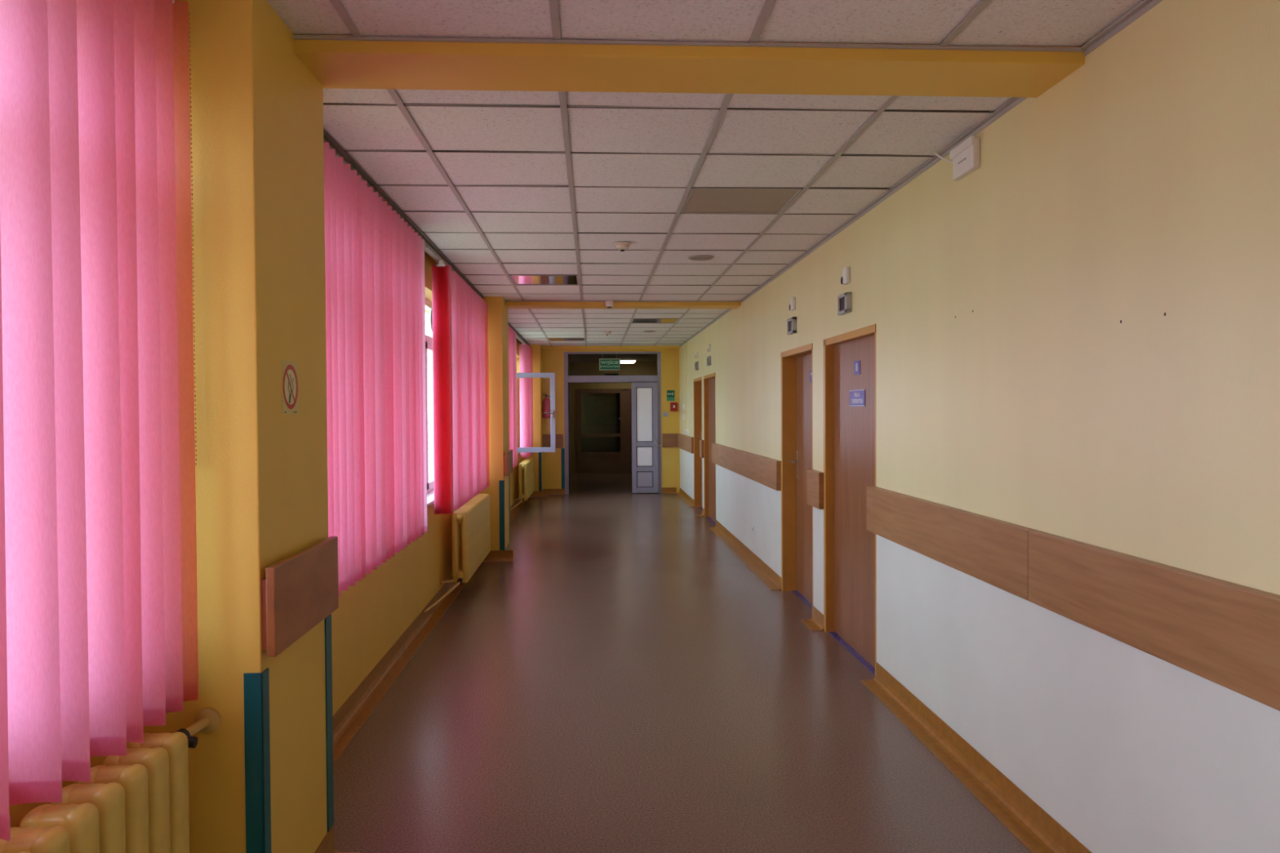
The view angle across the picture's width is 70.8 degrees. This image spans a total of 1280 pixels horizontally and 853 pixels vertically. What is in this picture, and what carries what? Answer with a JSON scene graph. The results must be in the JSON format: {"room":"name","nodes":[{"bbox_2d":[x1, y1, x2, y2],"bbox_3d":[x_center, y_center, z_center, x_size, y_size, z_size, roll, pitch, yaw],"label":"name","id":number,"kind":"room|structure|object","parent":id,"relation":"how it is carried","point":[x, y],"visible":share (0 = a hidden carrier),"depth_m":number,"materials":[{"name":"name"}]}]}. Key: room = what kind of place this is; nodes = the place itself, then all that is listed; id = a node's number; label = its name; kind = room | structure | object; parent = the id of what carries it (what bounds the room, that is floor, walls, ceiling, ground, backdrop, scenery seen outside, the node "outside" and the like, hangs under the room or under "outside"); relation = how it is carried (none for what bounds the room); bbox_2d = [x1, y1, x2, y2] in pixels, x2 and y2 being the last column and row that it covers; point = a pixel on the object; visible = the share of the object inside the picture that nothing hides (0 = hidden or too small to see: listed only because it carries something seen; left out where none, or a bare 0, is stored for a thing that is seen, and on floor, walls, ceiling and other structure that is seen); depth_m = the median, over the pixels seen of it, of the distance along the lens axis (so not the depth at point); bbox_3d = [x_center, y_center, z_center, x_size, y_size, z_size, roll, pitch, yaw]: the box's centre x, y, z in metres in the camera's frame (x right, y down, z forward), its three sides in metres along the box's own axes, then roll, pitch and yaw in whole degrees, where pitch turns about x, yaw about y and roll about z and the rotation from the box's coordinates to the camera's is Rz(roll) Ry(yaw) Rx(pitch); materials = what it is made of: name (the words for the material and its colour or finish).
{"room":"hospital interior","nodes":[
{"label":"hospital interior","id":0,"kind":"room"},
{"bbox_2d":[8,137,523,827],"bbox_3d":[-1.678,-0.002,5.986,0.320,2.800,19.170,0,1,-3],"label":"wall","id":1,"kind":"structure","parent":0,"point":[370,617],"depth_m":5.22,"materials":[{"name":"yellow paint"}]},
{"bbox_2d":[0,706,221,852],"bbox_3d":[-1.109,1.054,1.028,0.132,0.574,2.772,0,1,-3],"label":"radiator","id":2,"kind":"object","parent":1,"relation":"attached to","point":[137,802],"visible":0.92,"depth_m":1.96,"materials":[{"name":"yellow metal"}]},
{"bbox_2d":[142,0,328,852],"bbox_3d":[-1.349,0.057,2.699,0.630,2.800,0.630,0,1,-3],"label":"pillar","id":3,"kind":"structure","parent":1,"relation":"attached to","point":[257,150],"depth_m":2.41,"materials":[{"name":"yellow paint"}]},
{"bbox_2d":[243,667,271,852],"bbox_3d":[-1.033,1.010,2.438,0.050,0.702,0.050,0,1,-3],"label":"guard","id":4,"kind":"object","parent":1,"relation":"attached to","point":[256,685],"visible":1,"depth_m":2.41,"materials":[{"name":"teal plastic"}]},
{"bbox_2d":[281,359,298,413],"bbox_3d":[-1.031,-0.115,2.659,0.003,0.157,0.142,0,1,-3],"label":"no smoking sign","id":5,"kind":"object","parent":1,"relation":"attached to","point":[290,389],"visible":1,"depth_m":2.65,"materials":[{"name":"white"}]},
{"bbox_2d":[261,536,338,657],"bbox_3d":[-1.010,0.490,2.700,0.042,0.240,0.600,0,1,-3],"label":"board","id":6,"kind":"object","parent":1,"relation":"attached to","point":[299,591],"visible":1,"depth_m":2.59,"materials":[{"name":"brown wood"}]},
{"bbox_2d":[324,613,333,832],"bbox_3d":[-1.042,0.992,3.020,0.005,0.715,0.065,0,1,-3],"label":"guard","id":7,"kind":"object","parent":1,"relation":"attached to","point":[328,645],"visible":0.94,"depth_m":3.01,"materials":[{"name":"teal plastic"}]},
{"bbox_2d":[333,575,466,764],"bbox_3d":[-1.465,1.346,6.022,0.092,0.100,5.970,0,1,-3],"label":"baseboard","id":8,"kind":"structure","parent":1,"relation":"attached to","point":[353,713],"depth_m":5.02,"materials":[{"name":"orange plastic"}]},
{"bbox_2d":[425,298,434,506],"bbox_3d":[-1.604,-0.212,5.986,0.230,1.581,5.910,0,1,-3],"label":"window","id":9,"kind":"structure","parent":1,"relation":"in","point":[428,339],"depth_m":7.66,"materials":[{"name":"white glass"}]},
{"bbox_2d":[430,310,432,331],"bbox_3d":[-1.685,-0.875,7.326,0.020,0.225,0.200,0,1,-3],"label":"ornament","id":10,"kind":"object","parent":9,"relation":"hanging from","point":[431,316],"visible":0.43,"depth_m":7.25,"materials":[{"name":"white plastic"}]},
{"bbox_2d":[424,493,490,613],"bbox_3d":[-1.472,0.979,7.640,0.195,0.621,2.585,0,1,-1],"label":"radiator","id":11,"kind":"object","parent":1,"relation":"attached to","point":[470,523],"visible":0.99,"depth_m":7.31,"materials":[{"name":"yellow metal"}]},
{"bbox_2d":[470,286,509,550],"bbox_3d":[-1.698,-0.064,9.289,0.630,2.800,0.630,0,1,-3],"label":"pillar","id":12,"kind":"structure","parent":1,"relation":"attached to","point":[498,334],"depth_m":8.99,"materials":[{"name":"yellow paint"}]},
{"bbox_2d":[482,550,513,562],"bbox_3d":[-1.464,1.291,8.964,0.396,0.100,0.092,0,1,-3],"label":"baseboard","id":13,"kind":"structure","parent":1,"relation":"attached to","point":[494,556],"depth_m":9.01,"materials":[{"name":"brown wood"}]},
{"bbox_2d":[498,480,505,550],"bbox_3d":[-1.382,0.889,9.027,0.050,0.702,0.050,0,1,-3],"label":"guard","id":14,"kind":"object","parent":1,"relation":"attached to","point":[501,483],"visible":1,"depth_m":9.00,"materials":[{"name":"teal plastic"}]},
{"bbox_2d":[503,449,512,475],"bbox_3d":[-1.358,0.370,9.290,0.042,0.240,0.600,0,1,-3],"label":"board","id":15,"kind":"object","parent":1,"relation":"attached to","point":[508,457],"visible":1,"depth_m":9.05,"materials":[{"name":"brown wood"}]},
{"bbox_2d":[508,474,510,542],"bbox_3d":[-1.391,0.871,9.610,0.005,0.715,0.065,0,1,-3],"label":"guard","id":16,"kind":"object","parent":1,"relation":"attached to","point":[509,474],"visible":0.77,"depth_m":9.60,"materials":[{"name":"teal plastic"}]},
{"bbox_2d":[510,497,525,521],"bbox_3d":[-1.813,1.225,12.611,0.092,0.100,5.970,0,1,-3],"label":"baseboard","id":17,"kind":"structure","parent":1,"relation":"attached to","point":[513,511],"depth_m":13.57,"materials":[{"name":"brown wood"}]},
{"bbox_2d":[510,457,533,510],"bbox_3d":[-1.817,0.859,14.180,0.196,0.621,2.685,0,1,-1],"label":"radiator","id":18,"kind":"object","parent":1,"relation":"attached to","point":[526,468],"visible":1,"depth_m":13.68,"materials":[{"name":"yellow metal"}]},
{"bbox_2d":[522,339,542,491],"bbox_3d":[-2.046,-0.184,15.863,0.630,2.800,0.600,0,1,-3],"label":"pillar","id":19,"kind":"structure","parent":1,"relation":"attached to","point":[536,348],"depth_m":15.58,"materials":[{"name":"yellow paint"}]},
{"bbox_2d":[516,373,555,453],"bbox_3d":[-1.636,-0.335,12.592,0.865,1.581,5.910,0,1,-3],"label":"window","id":20,"kind":"structure","parent":1,"relation":"in","point":[552,375],"depth_m":13.01,"materials":[{"name":"white plastic"}]},
{"bbox_2d":[515,334,533,457],"bbox_3d":[-1.845,-0.439,14.342,0.130,1.860,2.410,0,1,-3],"label":"vertical blind","id":21,"kind":"object","parent":20,"relation":"attached to","point":[525,350],"visible":0.94,"depth_m":14.29,"materials":[{"name":"pink fabric"}]},
{"bbox_2d":[529,491,546,497],"bbox_3d":[-1.813,1.171,15.554,0.396,0.100,0.092,0,1,-3],"label":"baseboard","id":22,"kind":"structure","parent":1,"relation":"attached to","point":[535,494],"depth_m":15.60,"materials":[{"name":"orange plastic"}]},
{"bbox_2d":[538,452,542,491],"bbox_3d":[-1.731,0.768,15.617,0.050,0.702,0.050,0,1,-3],"label":"guard","id":23,"kind":"object","parent":1,"relation":"attached to","point":[540,453],"visible":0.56,"depth_m":15.59,"materials":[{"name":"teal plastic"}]},
{"bbox_2d":[568,360,570,440],"bbox_3d":[-1.705,-0.276,20.687,0.180,2.800,8.900,0,1,-3],"label":"wall","id":24,"kind":"structure","parent":0,"point":[568,360],"depth_m":21.08,"materials":[{"name":"brown paint"}]},
{"bbox_2d":[581,388,631,452],"bbox_3d":[-0.807,-0.363,25.090,2.080,2.800,0.200,0,1,-3],"label":"wall","id":25,"kind":"structure","parent":0,"point":[588,444],"depth_m":24.98,"materials":[{"name":"brown paint"}]},
{"bbox_2d":[585,395,618,426],"bbox_3d":[-1.060,-0.439,24.945,0.920,0.840,0.060,0,1,-3],"label":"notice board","id":26,"kind":"object","parent":25,"relation":"attached to","point":[600,410],"visible":1,"depth_m":24.92,"materials":[{"name":"black glass"}]},
{"bbox_2d":[542,349,679,493],"bbox_3d":[-0.520,-0.199,16.184,2.450,2.800,0.220,0,1,-3],"label":"wall","id":27,"kind":"structure","parent":0,"point":[553,360],"depth_m":16.08,"materials":[{"name":"yellow paint"}]},
{"bbox_2d":[542,393,550,417],"bbox_3d":[-1.645,-0.368,15.942,0.189,0.440,0.178,0,1,-3],"label":"fire extinguisher","id":28,"kind":"object","parent":27,"relation":"attached to","point":[546,402],"visible":0.8,"depth_m":15.87,"materials":[{"name":"red metal"}]},
{"bbox_2d":[542,434,563,448],"bbox_3d":[-1.553,0.264,16.028,0.365,0.248,0.040,0,1,-3],"label":"rail","id":29,"kind":"object","parent":27,"relation":"attached to","point":[546,438],"visible":0.69,"depth_m":16.00,"materials":[{"name":"brown wood"}]},
{"bbox_2d":[542,488,564,494],"bbox_3d":[-1.532,1.160,16.019,0.385,0.100,0.092,0,1,-3],"label":"baseboard","id":30,"kind":"structure","parent":27,"relation":"attached to","point":[549,491],"depth_m":16.06,"materials":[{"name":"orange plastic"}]},
{"bbox_2d":[560,448,564,488],"bbox_3d":[-1.374,0.749,16.064,0.060,0.720,0.005,0,1,-3],"label":"guard","id":31,"kind":"object","parent":27,"relation":"attached to","point":[562,450],"visible":1,"depth_m":16.06,"materials":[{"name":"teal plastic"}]},
{"bbox_2d":[599,348,620,370],"bbox_3d":[-0.539,-1.190,16.017,0.372,0.378,0.036,0,1,-3],"label":"exit sign","id":32,"kind":"object","parent":27,"relation":"hanging from","point":[605,364],"visible":1,"depth_m":16.00,"materials":[{"name":"green plastic"}]},
{"bbox_2d":[541,345,679,349],"bbox_3d":[-0.520,-1.487,16.013,2.470,0.217,0.115,0,1,-3],"label":"trim","id":33,"kind":"structure","parent":27,"relation":"attached to","point":[669,347],"depth_m":15.97,"materials":[{"name":"yellow paint"}]},
{"bbox_2d":[564,351,662,493],"bbox_3d":[-0.480,-0.068,16.104,1.742,2.540,0.170,0,1,-2],"label":"door","id":34,"kind":"structure","parent":27,"relation":"in","point":[646,445],"depth_m":16.11,"materials":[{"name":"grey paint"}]},
{"bbox_2d":[662,412,667,416],"bbox_3d":[0.458,-0.219,16.136,0.090,0.082,0.020,0,1,-3],"label":"light switch","id":35,"kind":"object","parent":27,"relation":"attached to","point":[664,414],"visible":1,"depth_m":16.13,"materials":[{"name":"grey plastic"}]},
{"bbox_2d":[662,487,676,493],"bbox_3d":[0.553,1.147,16.130,0.320,0.100,0.092,0,1,-3],"label":"baseboard","id":36,"kind":"structure","parent":27,"relation":"attached to","point":[664,490],"depth_m":16.17,"materials":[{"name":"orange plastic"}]},
{"bbox_2d":[662,433,677,447],"bbox_3d":[0.536,0.250,16.138,0.270,0.248,0.040,0,1,-3],"label":"rail","id":37,"kind":"object","parent":27,"relation":"attached to","point":[668,440],"visible":1,"depth_m":16.12,"materials":[{"name":"brown wood"}]},
{"bbox_2d":[666,390,674,400],"bbox_3d":[0.551,-0.554,16.141,0.140,0.190,0.006,0,1,-3],"label":"sign","id":38,"kind":"object","parent":27,"relation":"attached to","point":[670,393],"visible":1,"depth_m":16.14,"materials":[{"name":"green plastic"}]},
{"bbox_2d":[670,402,677,411],"bbox_3d":[0.608,-0.352,16.127,0.130,0.160,0.048,0,1,-3],"label":"button","id":39,"kind":"object","parent":27,"relation":"attached to","point":[673,406],"visible":1,"depth_m":16.11,"materials":[{"name":"red plastic"}]},
{"bbox_2d":[568,354,657,362],"bbox_3d":[-0.578,-1.511,20.624,2.080,0.020,8.700,0,1,-3],"label":"ceiling","id":40,"kind":"structure","parent":0,"point":[571,357],"depth_m":19.35,"materials":[{"name":"brown paint"}]},
{"bbox_2d":[604,370,618,375],"bbox_3d":[-0.628,-1.249,19.987,0.330,0.480,0.036,0,1,-3],"label":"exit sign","id":41,"kind":"object","parent":40,"relation":"hanging from","point":[606,373],"visible":0.3,"depth_m":19.97,"materials":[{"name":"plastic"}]},
{"bbox_2d":[620,359,636,363],"bbox_3d":[-0.291,-1.476,20.490,0.400,0.050,0.800,0,1,-3],"label":"ceiling light","id":42,"kind":"object","parent":40,"relation":"attached to","point":[624,361],"visible":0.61,"depth_m":20.12,"materials":[{"name":"white plastic"}]},
{"bbox_2d":[620,360,635,363],"bbox_3d":[-0.291,-1.466,20.490,0.340,0.030,0.740,0,1,-3],"label":"diffuser","id":43,"kind":"object","parent":42,"relation":"attached to","point":[621,362],"depth_m":20.18,"materials":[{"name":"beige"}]},
{"bbox_2d":[569,362,657,473],"bbox_3d":[-0.615,-0.297,21.471,2.080,2.800,0.150,0,1,-3],"label":"wall","id":44,"kind":"structure","parent":0,"point":[575,368],"depth_m":21.36,"materials":[{"name":"brown paint"}]},
{"bbox_2d":[576,388,631,473],"bbox_3d":[-0.539,0.107,21.402,1.940,1.995,0.130,0,1,-3],"label":"door","id":45,"kind":"structure","parent":44,"relation":"in","point":[621,461],"depth_m":21.40,"materials":[{"name":"brown wood"}]},
{"bbox_2d":[333,472,1031,852],"bbox_3d":[-0.410,1.414,10.120,3.270,0.200,30.200,0,1,-3],"label":"floor","id":46,"kind":"structure","parent":0,"point":[625,682],"depth_m":4.27,"materials":[{"name":"brown laminate"}]},
{"bbox_2d":[314,826,359,852],"bbox_3d":[-0.981,1.405,2.743,0.092,0.100,0.630,0,1,-3],"label":"baseboard","id":47,"kind":"structure","parent":46,"relation":"on","point":[326,845],"depth_m":3.00,"materials":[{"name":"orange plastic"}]},
{"bbox_2d":[505,542,518,559],"bbox_3d":[-1.330,1.284,9.333,0.092,0.100,0.630,0,1,-3],"label":"baseboard","id":48,"kind":"structure","parent":46,"relation":"on","point":[508,548],"depth_m":9.46,"materials":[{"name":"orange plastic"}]},
{"bbox_2d":[266,0,1163,346],"bbox_3d":[-0.282,-1.306,5.563,3.080,0.193,21.214,0,1,-3],"label":"ceiling","id":49,"kind":"structure","parent":0,"point":[503,184],"depth_m":3.83,"materials":[{"name":"tile"}]},
{"bbox_2d":[0,0,198,841],"bbox_3d":[-1.094,-0.179,0.159,0.131,1.860,4.440,0,1,-3],"label":"vertical blind","id":50,"kind":"object","parent":49,"relation":"hanging from","point":[99,597],"visible":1,"depth_m":1.94,"materials":[{"name":"pink fabric"}]},
{"bbox_2d":[323,139,426,596],"bbox_3d":[-1.325,-0.259,4.507,0.130,1.860,2.950,0,1,-3],"label":"vertical blind","id":51,"kind":"object","parent":49,"relation":"hanging from","point":[375,260],"visible":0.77,"depth_m":4.24,"materials":[{"name":"pink fabric"}]},
{"bbox_2d":[323,128,529,345],"bbox_3d":[-1.371,-1.233,5.463,0.022,0.053,21.100,0,1,-3],"label":"rail","id":52,"kind":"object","parent":49,"relation":"attached to","point":[326,136],"depth_m":4.84,"materials":[{"name":"grey metal"}]},
{"bbox_2d":[424,244,489,514],"bbox_3d":[-1.482,-0.313,7.478,0.131,1.860,2.960,0,1,-3],"label":"vertical blind","id":53,"kind":"object","parent":49,"relation":"hanging from","point":[460,372],"visible":0.99,"depth_m":6.91,"materials":[{"name":"pink fabric"}]},
{"bbox_2d":[507,324,517,468],"bbox_3d":[-1.688,-0.385,11.372,0.131,1.860,3.500,0,1,-3],"label":"vertical blind","id":54,"kind":"object","parent":49,"relation":"hanging from","point":[512,334],"visible":0.24,"depth_m":11.59,"materials":[{"name":"pink fabric"}]},
{"bbox_2d":[509,274,578,284],"bbox_3d":[-0.823,-1.286,7.835,0.572,0.032,0.586,0,1,-3],"label":"recessed light","id":55,"kind":"object","parent":49,"relation":"in","point":[517,279],"visible":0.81,"depth_m":7.81,"materials":[{"name":"mirror"}]},
{"bbox_2d":[547,337,584,341],"bbox_3d":[-1.172,-1.407,14.425,0.572,0.032,0.586,0,1,-3],"label":"recessed light","id":56,"kind":"object","parent":49,"relation":"in","point":[549,339],"visible":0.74,"depth_m":14.39,"materials":[{"name":"mirror"}]},
{"bbox_2d":[603,331,611,335],"bbox_3d":[-0.473,-1.341,13.001,0.116,0.054,0.116,0,1,-3],"label":"smoke detector","id":57,"kind":"object","parent":49,"relation":"attached to","point":[606,333],"visible":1,"depth_m":12.97,"materials":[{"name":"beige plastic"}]},
{"bbox_2d":[604,300,613,308],"bbox_3d":[-0.316,-1.261,9.295,0.086,0.081,0.086,0,1,-3],"label":"smoke detector","id":58,"kind":"object","parent":49,"relation":"attached to","point":[609,304],"visible":1,"depth_m":9.27,"materials":[{"name":"white plastic"}]},
{"bbox_2d":[613,241,631,251],"bbox_3d":[-0.119,-1.214,6.104,0.116,0.054,0.116,0,1,-3],"label":"smoke detector","id":59,"kind":"object","parent":49,"relation":"attached to","point":[621,246],"visible":1,"depth_m":6.07,"materials":[{"name":"beige plastic"}]},
{"bbox_2d":[643,330,656,332],"bbox_3d":[0.138,-1.366,12.973,0.190,0.015,0.190,0,1,-3],"label":"ceiling speaker","id":60,"kind":"object","parent":49,"relation":"attached to","point":[643,331],"visible":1,"depth_m":12.92},
{"bbox_2d":[631,319,678,323],"bbox_3d":[0.185,-1.359,11.493,0.572,0.032,0.586,0,1,-3],"label":"recessed light","id":61,"kind":"object","parent":49,"relation":"in","point":[634,321],"visible":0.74,"depth_m":11.53,"materials":[{"name":"mirror"}]},
{"bbox_2d":[688,255,713,260],"bbox_3d":[0.452,-1.251,6.702,0.190,0.015,0.190,0,1,-3],"label":"ceiling speaker","id":62,"kind":"object","parent":49,"relation":"attached to","point":[693,257],"visible":1,"depth_m":6.66},
{"bbox_2d":[680,186,802,213],"bbox_3d":[0.534,-1.239,4.903,0.572,0.032,0.586,0,1,-3],"label":"ceiling panel","id":63,"kind":"object","parent":49,"relation":"in","point":[700,201],"visible":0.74,"depth_m":4.88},
{"bbox_2d":[679,0,1279,852],"bbox_3d":[1.355,-0.014,5.730,0.190,2.800,21.300,0,1,-3],"label":"wall","id":64,"kind":"structure","parent":0,"point":[1142,185],"depth_m":2.87,"materials":[{"name":"yellow paint"}]},
{"bbox_2d":[505,300,741,308],"bbox_3d":[-0.176,-1.368,9.512,2.470,0.217,0.317,0,1,-3],"label":"beam","id":65,"kind":"structure","parent":64,"relation":"attached to","point":[508,304],"depth_m":9.39,"materials":[{"name":"yellow paint"}]},
{"bbox_2d":[505,301,741,302],"bbox_3d":[-0.167,-1.298,9.349,2.450,0.008,0.012,0,1,-3],"label":"trim","id":66,"kind":"structure","parent":64,"relation":"attached to","point":[505,301],"depth_m":9.35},
{"bbox_2d":[675,488,693,506],"bbox_3d":[0.731,1.166,15.011,0.092,0.100,2.305,0,1,-3],"label":"baseboard","id":67,"kind":"structure","parent":64,"relation":"attached to","point":[688,500],"depth_m":14.90,"materials":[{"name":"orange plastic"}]},
{"bbox_2d":[677,433,693,453],"bbox_3d":[0.752,0.270,15.002,0.040,0.248,2.288,0,1,-3],"label":"rail","id":68,"kind":"object","parent":64,"relation":"attached to","point":[685,442],"visible":1,"depth_m":14.65,"materials":[{"name":"brown wood"}]},
{"bbox_2d":[686,342,687,429],"bbox_3d":[0.771,-0.675,14.804,0.010,1.450,0.025,0,1,-3],"label":"duct","id":69,"kind":"object","parent":64,"relation":"attached to","point":[686,342],"visible":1,"depth_m":14.79,"materials":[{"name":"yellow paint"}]},
{"bbox_2d":[293,35,1084,97],"bbox_3d":[0.172,-1.247,2.931,2.470,0.217,0.310,0,1,-3],"label":"beam","id":70,"kind":"structure","parent":64,"relation":"attached to","point":[335,64],"depth_m":2.87,"materials":[{"name":"yellow paint"}]},
{"bbox_2d":[292,35,1086,52],"bbox_3d":[0.181,-1.177,2.771,2.450,0.008,0.012,0,1,-3],"label":"trim","id":71,"kind":"structure","parent":64,"relation":"attached to","point":[294,37],"depth_m":2.77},
{"bbox_2d":[694,361,698,370],"bbox_3d":[0.837,-0.893,13.314,0.032,0.120,0.200,0,1,-3],"label":"display panel","id":72,"kind":"object","parent":64,"relation":"attached to","point":[696,363],"visible":1,"depth_m":13.21,"materials":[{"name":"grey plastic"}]},
{"bbox_2d":[693,377,702,509],"bbox_3d":[0.931,0.264,13.346,0.156,1.964,1.022,0,1,-3],"label":"door","id":73,"kind":"structure","parent":64,"relation":"in","point":[698,500],"depth_m":13.80,"materials":[{"name":"red laminate"}]},
{"bbox_2d":[696,507,704,516],"bbox_3d":[0.853,1.208,12.717,0.092,0.100,0.240,0,1,-3],"label":"baseboard","id":74,"kind":"structure","parent":64,"relation":"attached to","point":[702,514],"depth_m":12.71,"materials":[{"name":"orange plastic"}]},
{"bbox_2d":[699,440,703,457],"bbox_3d":[0.874,0.312,12.702,0.040,0.248,0.230,0,1,-3],"label":"rail","id":75,"kind":"object","parent":64,"relation":"attached to","point":[701,442],"visible":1,"depth_m":12.59,"materials":[{"name":"brown wood"}]},
{"bbox_2d":[706,355,711,365],"bbox_3d":[0.912,-0.867,11.906,0.032,0.120,0.200,0,1,-3],"label":"display panel","id":76,"kind":"object","parent":64,"relation":"attached to","point":[708,357],"visible":1,"depth_m":11.81,"materials":[{"name":"grey plastic"}]},
{"bbox_2d":[707,344,711,351],"bbox_3d":[0.913,-1.034,11.890,0.029,0.100,0.114,0,1,-3],"label":"lamp","id":77,"kind":"object","parent":64,"relation":"attached to","point":[708,345],"visible":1,"depth_m":11.84,"materials":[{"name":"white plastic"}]},
{"bbox_2d":[703,373,715,525],"bbox_3d":[0.977,0.289,12.012,0.106,1.964,1.172,0,1,-3],"label":"door","id":78,"kind":"structure","parent":64,"relation":"in","point":[709,390],"depth_m":12.39,"materials":[{"name":"red laminate"}]},
{"bbox_2d":[709,520,781,590],"bbox_3d":[1.026,1.268,9.445,0.092,0.100,3.975,0,1,-3],"label":"baseboard","id":79,"kind":"structure","parent":64,"relation":"attached to","point":[764,572],"depth_m":8.82,"materials":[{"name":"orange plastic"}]},
{"bbox_2d":[711,443,781,490],"bbox_3d":[1.042,0.371,9.509,0.040,0.248,4.095,0,1,-3],"label":"rail","id":80,"kind":"object","parent":64,"relation":"attached to","point":[766,471],"visible":1,"depth_m":8.72,"materials":[{"name":"brown wood"}]},
{"bbox_2d":[751,524,755,534],"bbox_3d":[1.100,0.999,8.740,0.014,0.085,0.100,0,1,-3],"label":"wall socket","id":81,"kind":"object","parent":64,"relation":"attached to","point":[753,526],"visible":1,"depth_m":8.72,"materials":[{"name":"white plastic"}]},
{"bbox_2d":[786,316,796,334],"bbox_3d":[1.174,-0.776,6.959,0.032,0.120,0.200,0,1,-3],"label":"display panel","id":82,"kind":"object","parent":64,"relation":"attached to","point":[791,322],"visible":1,"depth_m":6.90,"materials":[{"name":"grey plastic"}]},
{"bbox_2d":[789,297,795,311],"bbox_3d":[1.175,-0.943,6.943,0.029,0.100,0.114,0,1,-3],"label":"lamp","id":83,"kind":"object","parent":64,"relation":"attached to","point":[793,300],"visible":1,"depth_m":6.89,"materials":[{"name":"white plastic"}]},
{"bbox_2d":[780,342,813,616],"bbox_3d":[1.275,0.382,6.921,0.164,1.964,1.052,0,1,-3],"label":"door","id":84,"kind":"structure","parent":64,"relation":"in","point":[797,363],"depth_m":7.34,"materials":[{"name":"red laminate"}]},
{"bbox_2d":[800,605,824,631],"bbox_3d":[1.196,1.327,6.237,0.092,0.100,0.310,0,1,-3],"label":"baseboard","id":85,"kind":"structure","parent":64,"relation":"attached to","point":[816,623],"depth_m":6.23,"materials":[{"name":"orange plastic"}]},
{"bbox_2d":[806,469,823,509],"bbox_3d":[1.216,0.431,6.239,0.040,0.248,0.345,0,1,-3],"label":"rail","id":86,"kind":"object","parent":64,"relation":"attached to","point":[815,478],"visible":1,"depth_m":6.17,"materials":[{"name":"brown wood"}]},
{"bbox_2d":[837,292,851,315],"bbox_3d":[1.250,-0.750,5.506,0.032,0.120,0.200,0,1,-3],"label":"display panel","id":87,"kind":"object","parent":64,"relation":"attached to","point":[844,300],"visible":1,"depth_m":5.47,"materials":[{"name":"grey plastic"}]},
{"bbox_2d":[840,266,849,284],"bbox_3d":[1.252,-0.916,5.490,0.029,0.100,0.114,0,1,-3],"label":"lamp","id":88,"kind":"object","parent":64,"relation":"attached to","point":[845,279],"visible":1,"depth_m":5.45,"materials":[{"name":"white plastic"}]},
{"bbox_2d":[823,324,876,676],"bbox_3d":[1.320,0.408,5.522,0.106,1.964,1.112,0,1,-3],"label":"door","id":89,"kind":"structure","parent":64,"relation":"in","point":[850,416],"depth_m":5.63,"materials":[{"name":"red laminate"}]},
{"bbox_2d":[866,485,1037,600],"bbox_3d":[1.329,0.470,4.086,0.040,0.248,1.858,0,1,-3],"label":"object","id":90,"kind":"object","parent":64,"relation":"attached to","point":[994,552],"visible":0.86,"depth_m":3.77,"materials":[{"name":"brown wood"}]},
{"bbox_2d":[933,135,980,180],"bbox_3d":[1.333,-1.125,3.795,0.044,0.166,0.388,0,1,-3],"label":"junction box","id":91,"kind":"object","parent":64,"relation":"attached to","point":[966,157],"visible":1,"depth_m":3.68,"materials":[{"name":"white plastic"}]},
{"bbox_2d":[860,662,1092,852],"bbox_3d":[1.524,1.441,0.042,0.092,0.100,9.870,0,1,-3],"label":"baseboard","id":92,"kind":"structure","parent":64,"relation":"attached to","point":[1040,833],"depth_m":3.61,"materials":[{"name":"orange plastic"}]},
{"bbox_2d":[1028,530,1279,711],"bbox_3d":[1.560,0.550,-0.274,0.040,0.248,6.868,0,1,-3],"label":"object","id":93,"kind":"object","parent":64,"relation":"attached to","point":[1224,633],"visible":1,"depth_m":2.39,"materials":[{"name":"brown wood"}]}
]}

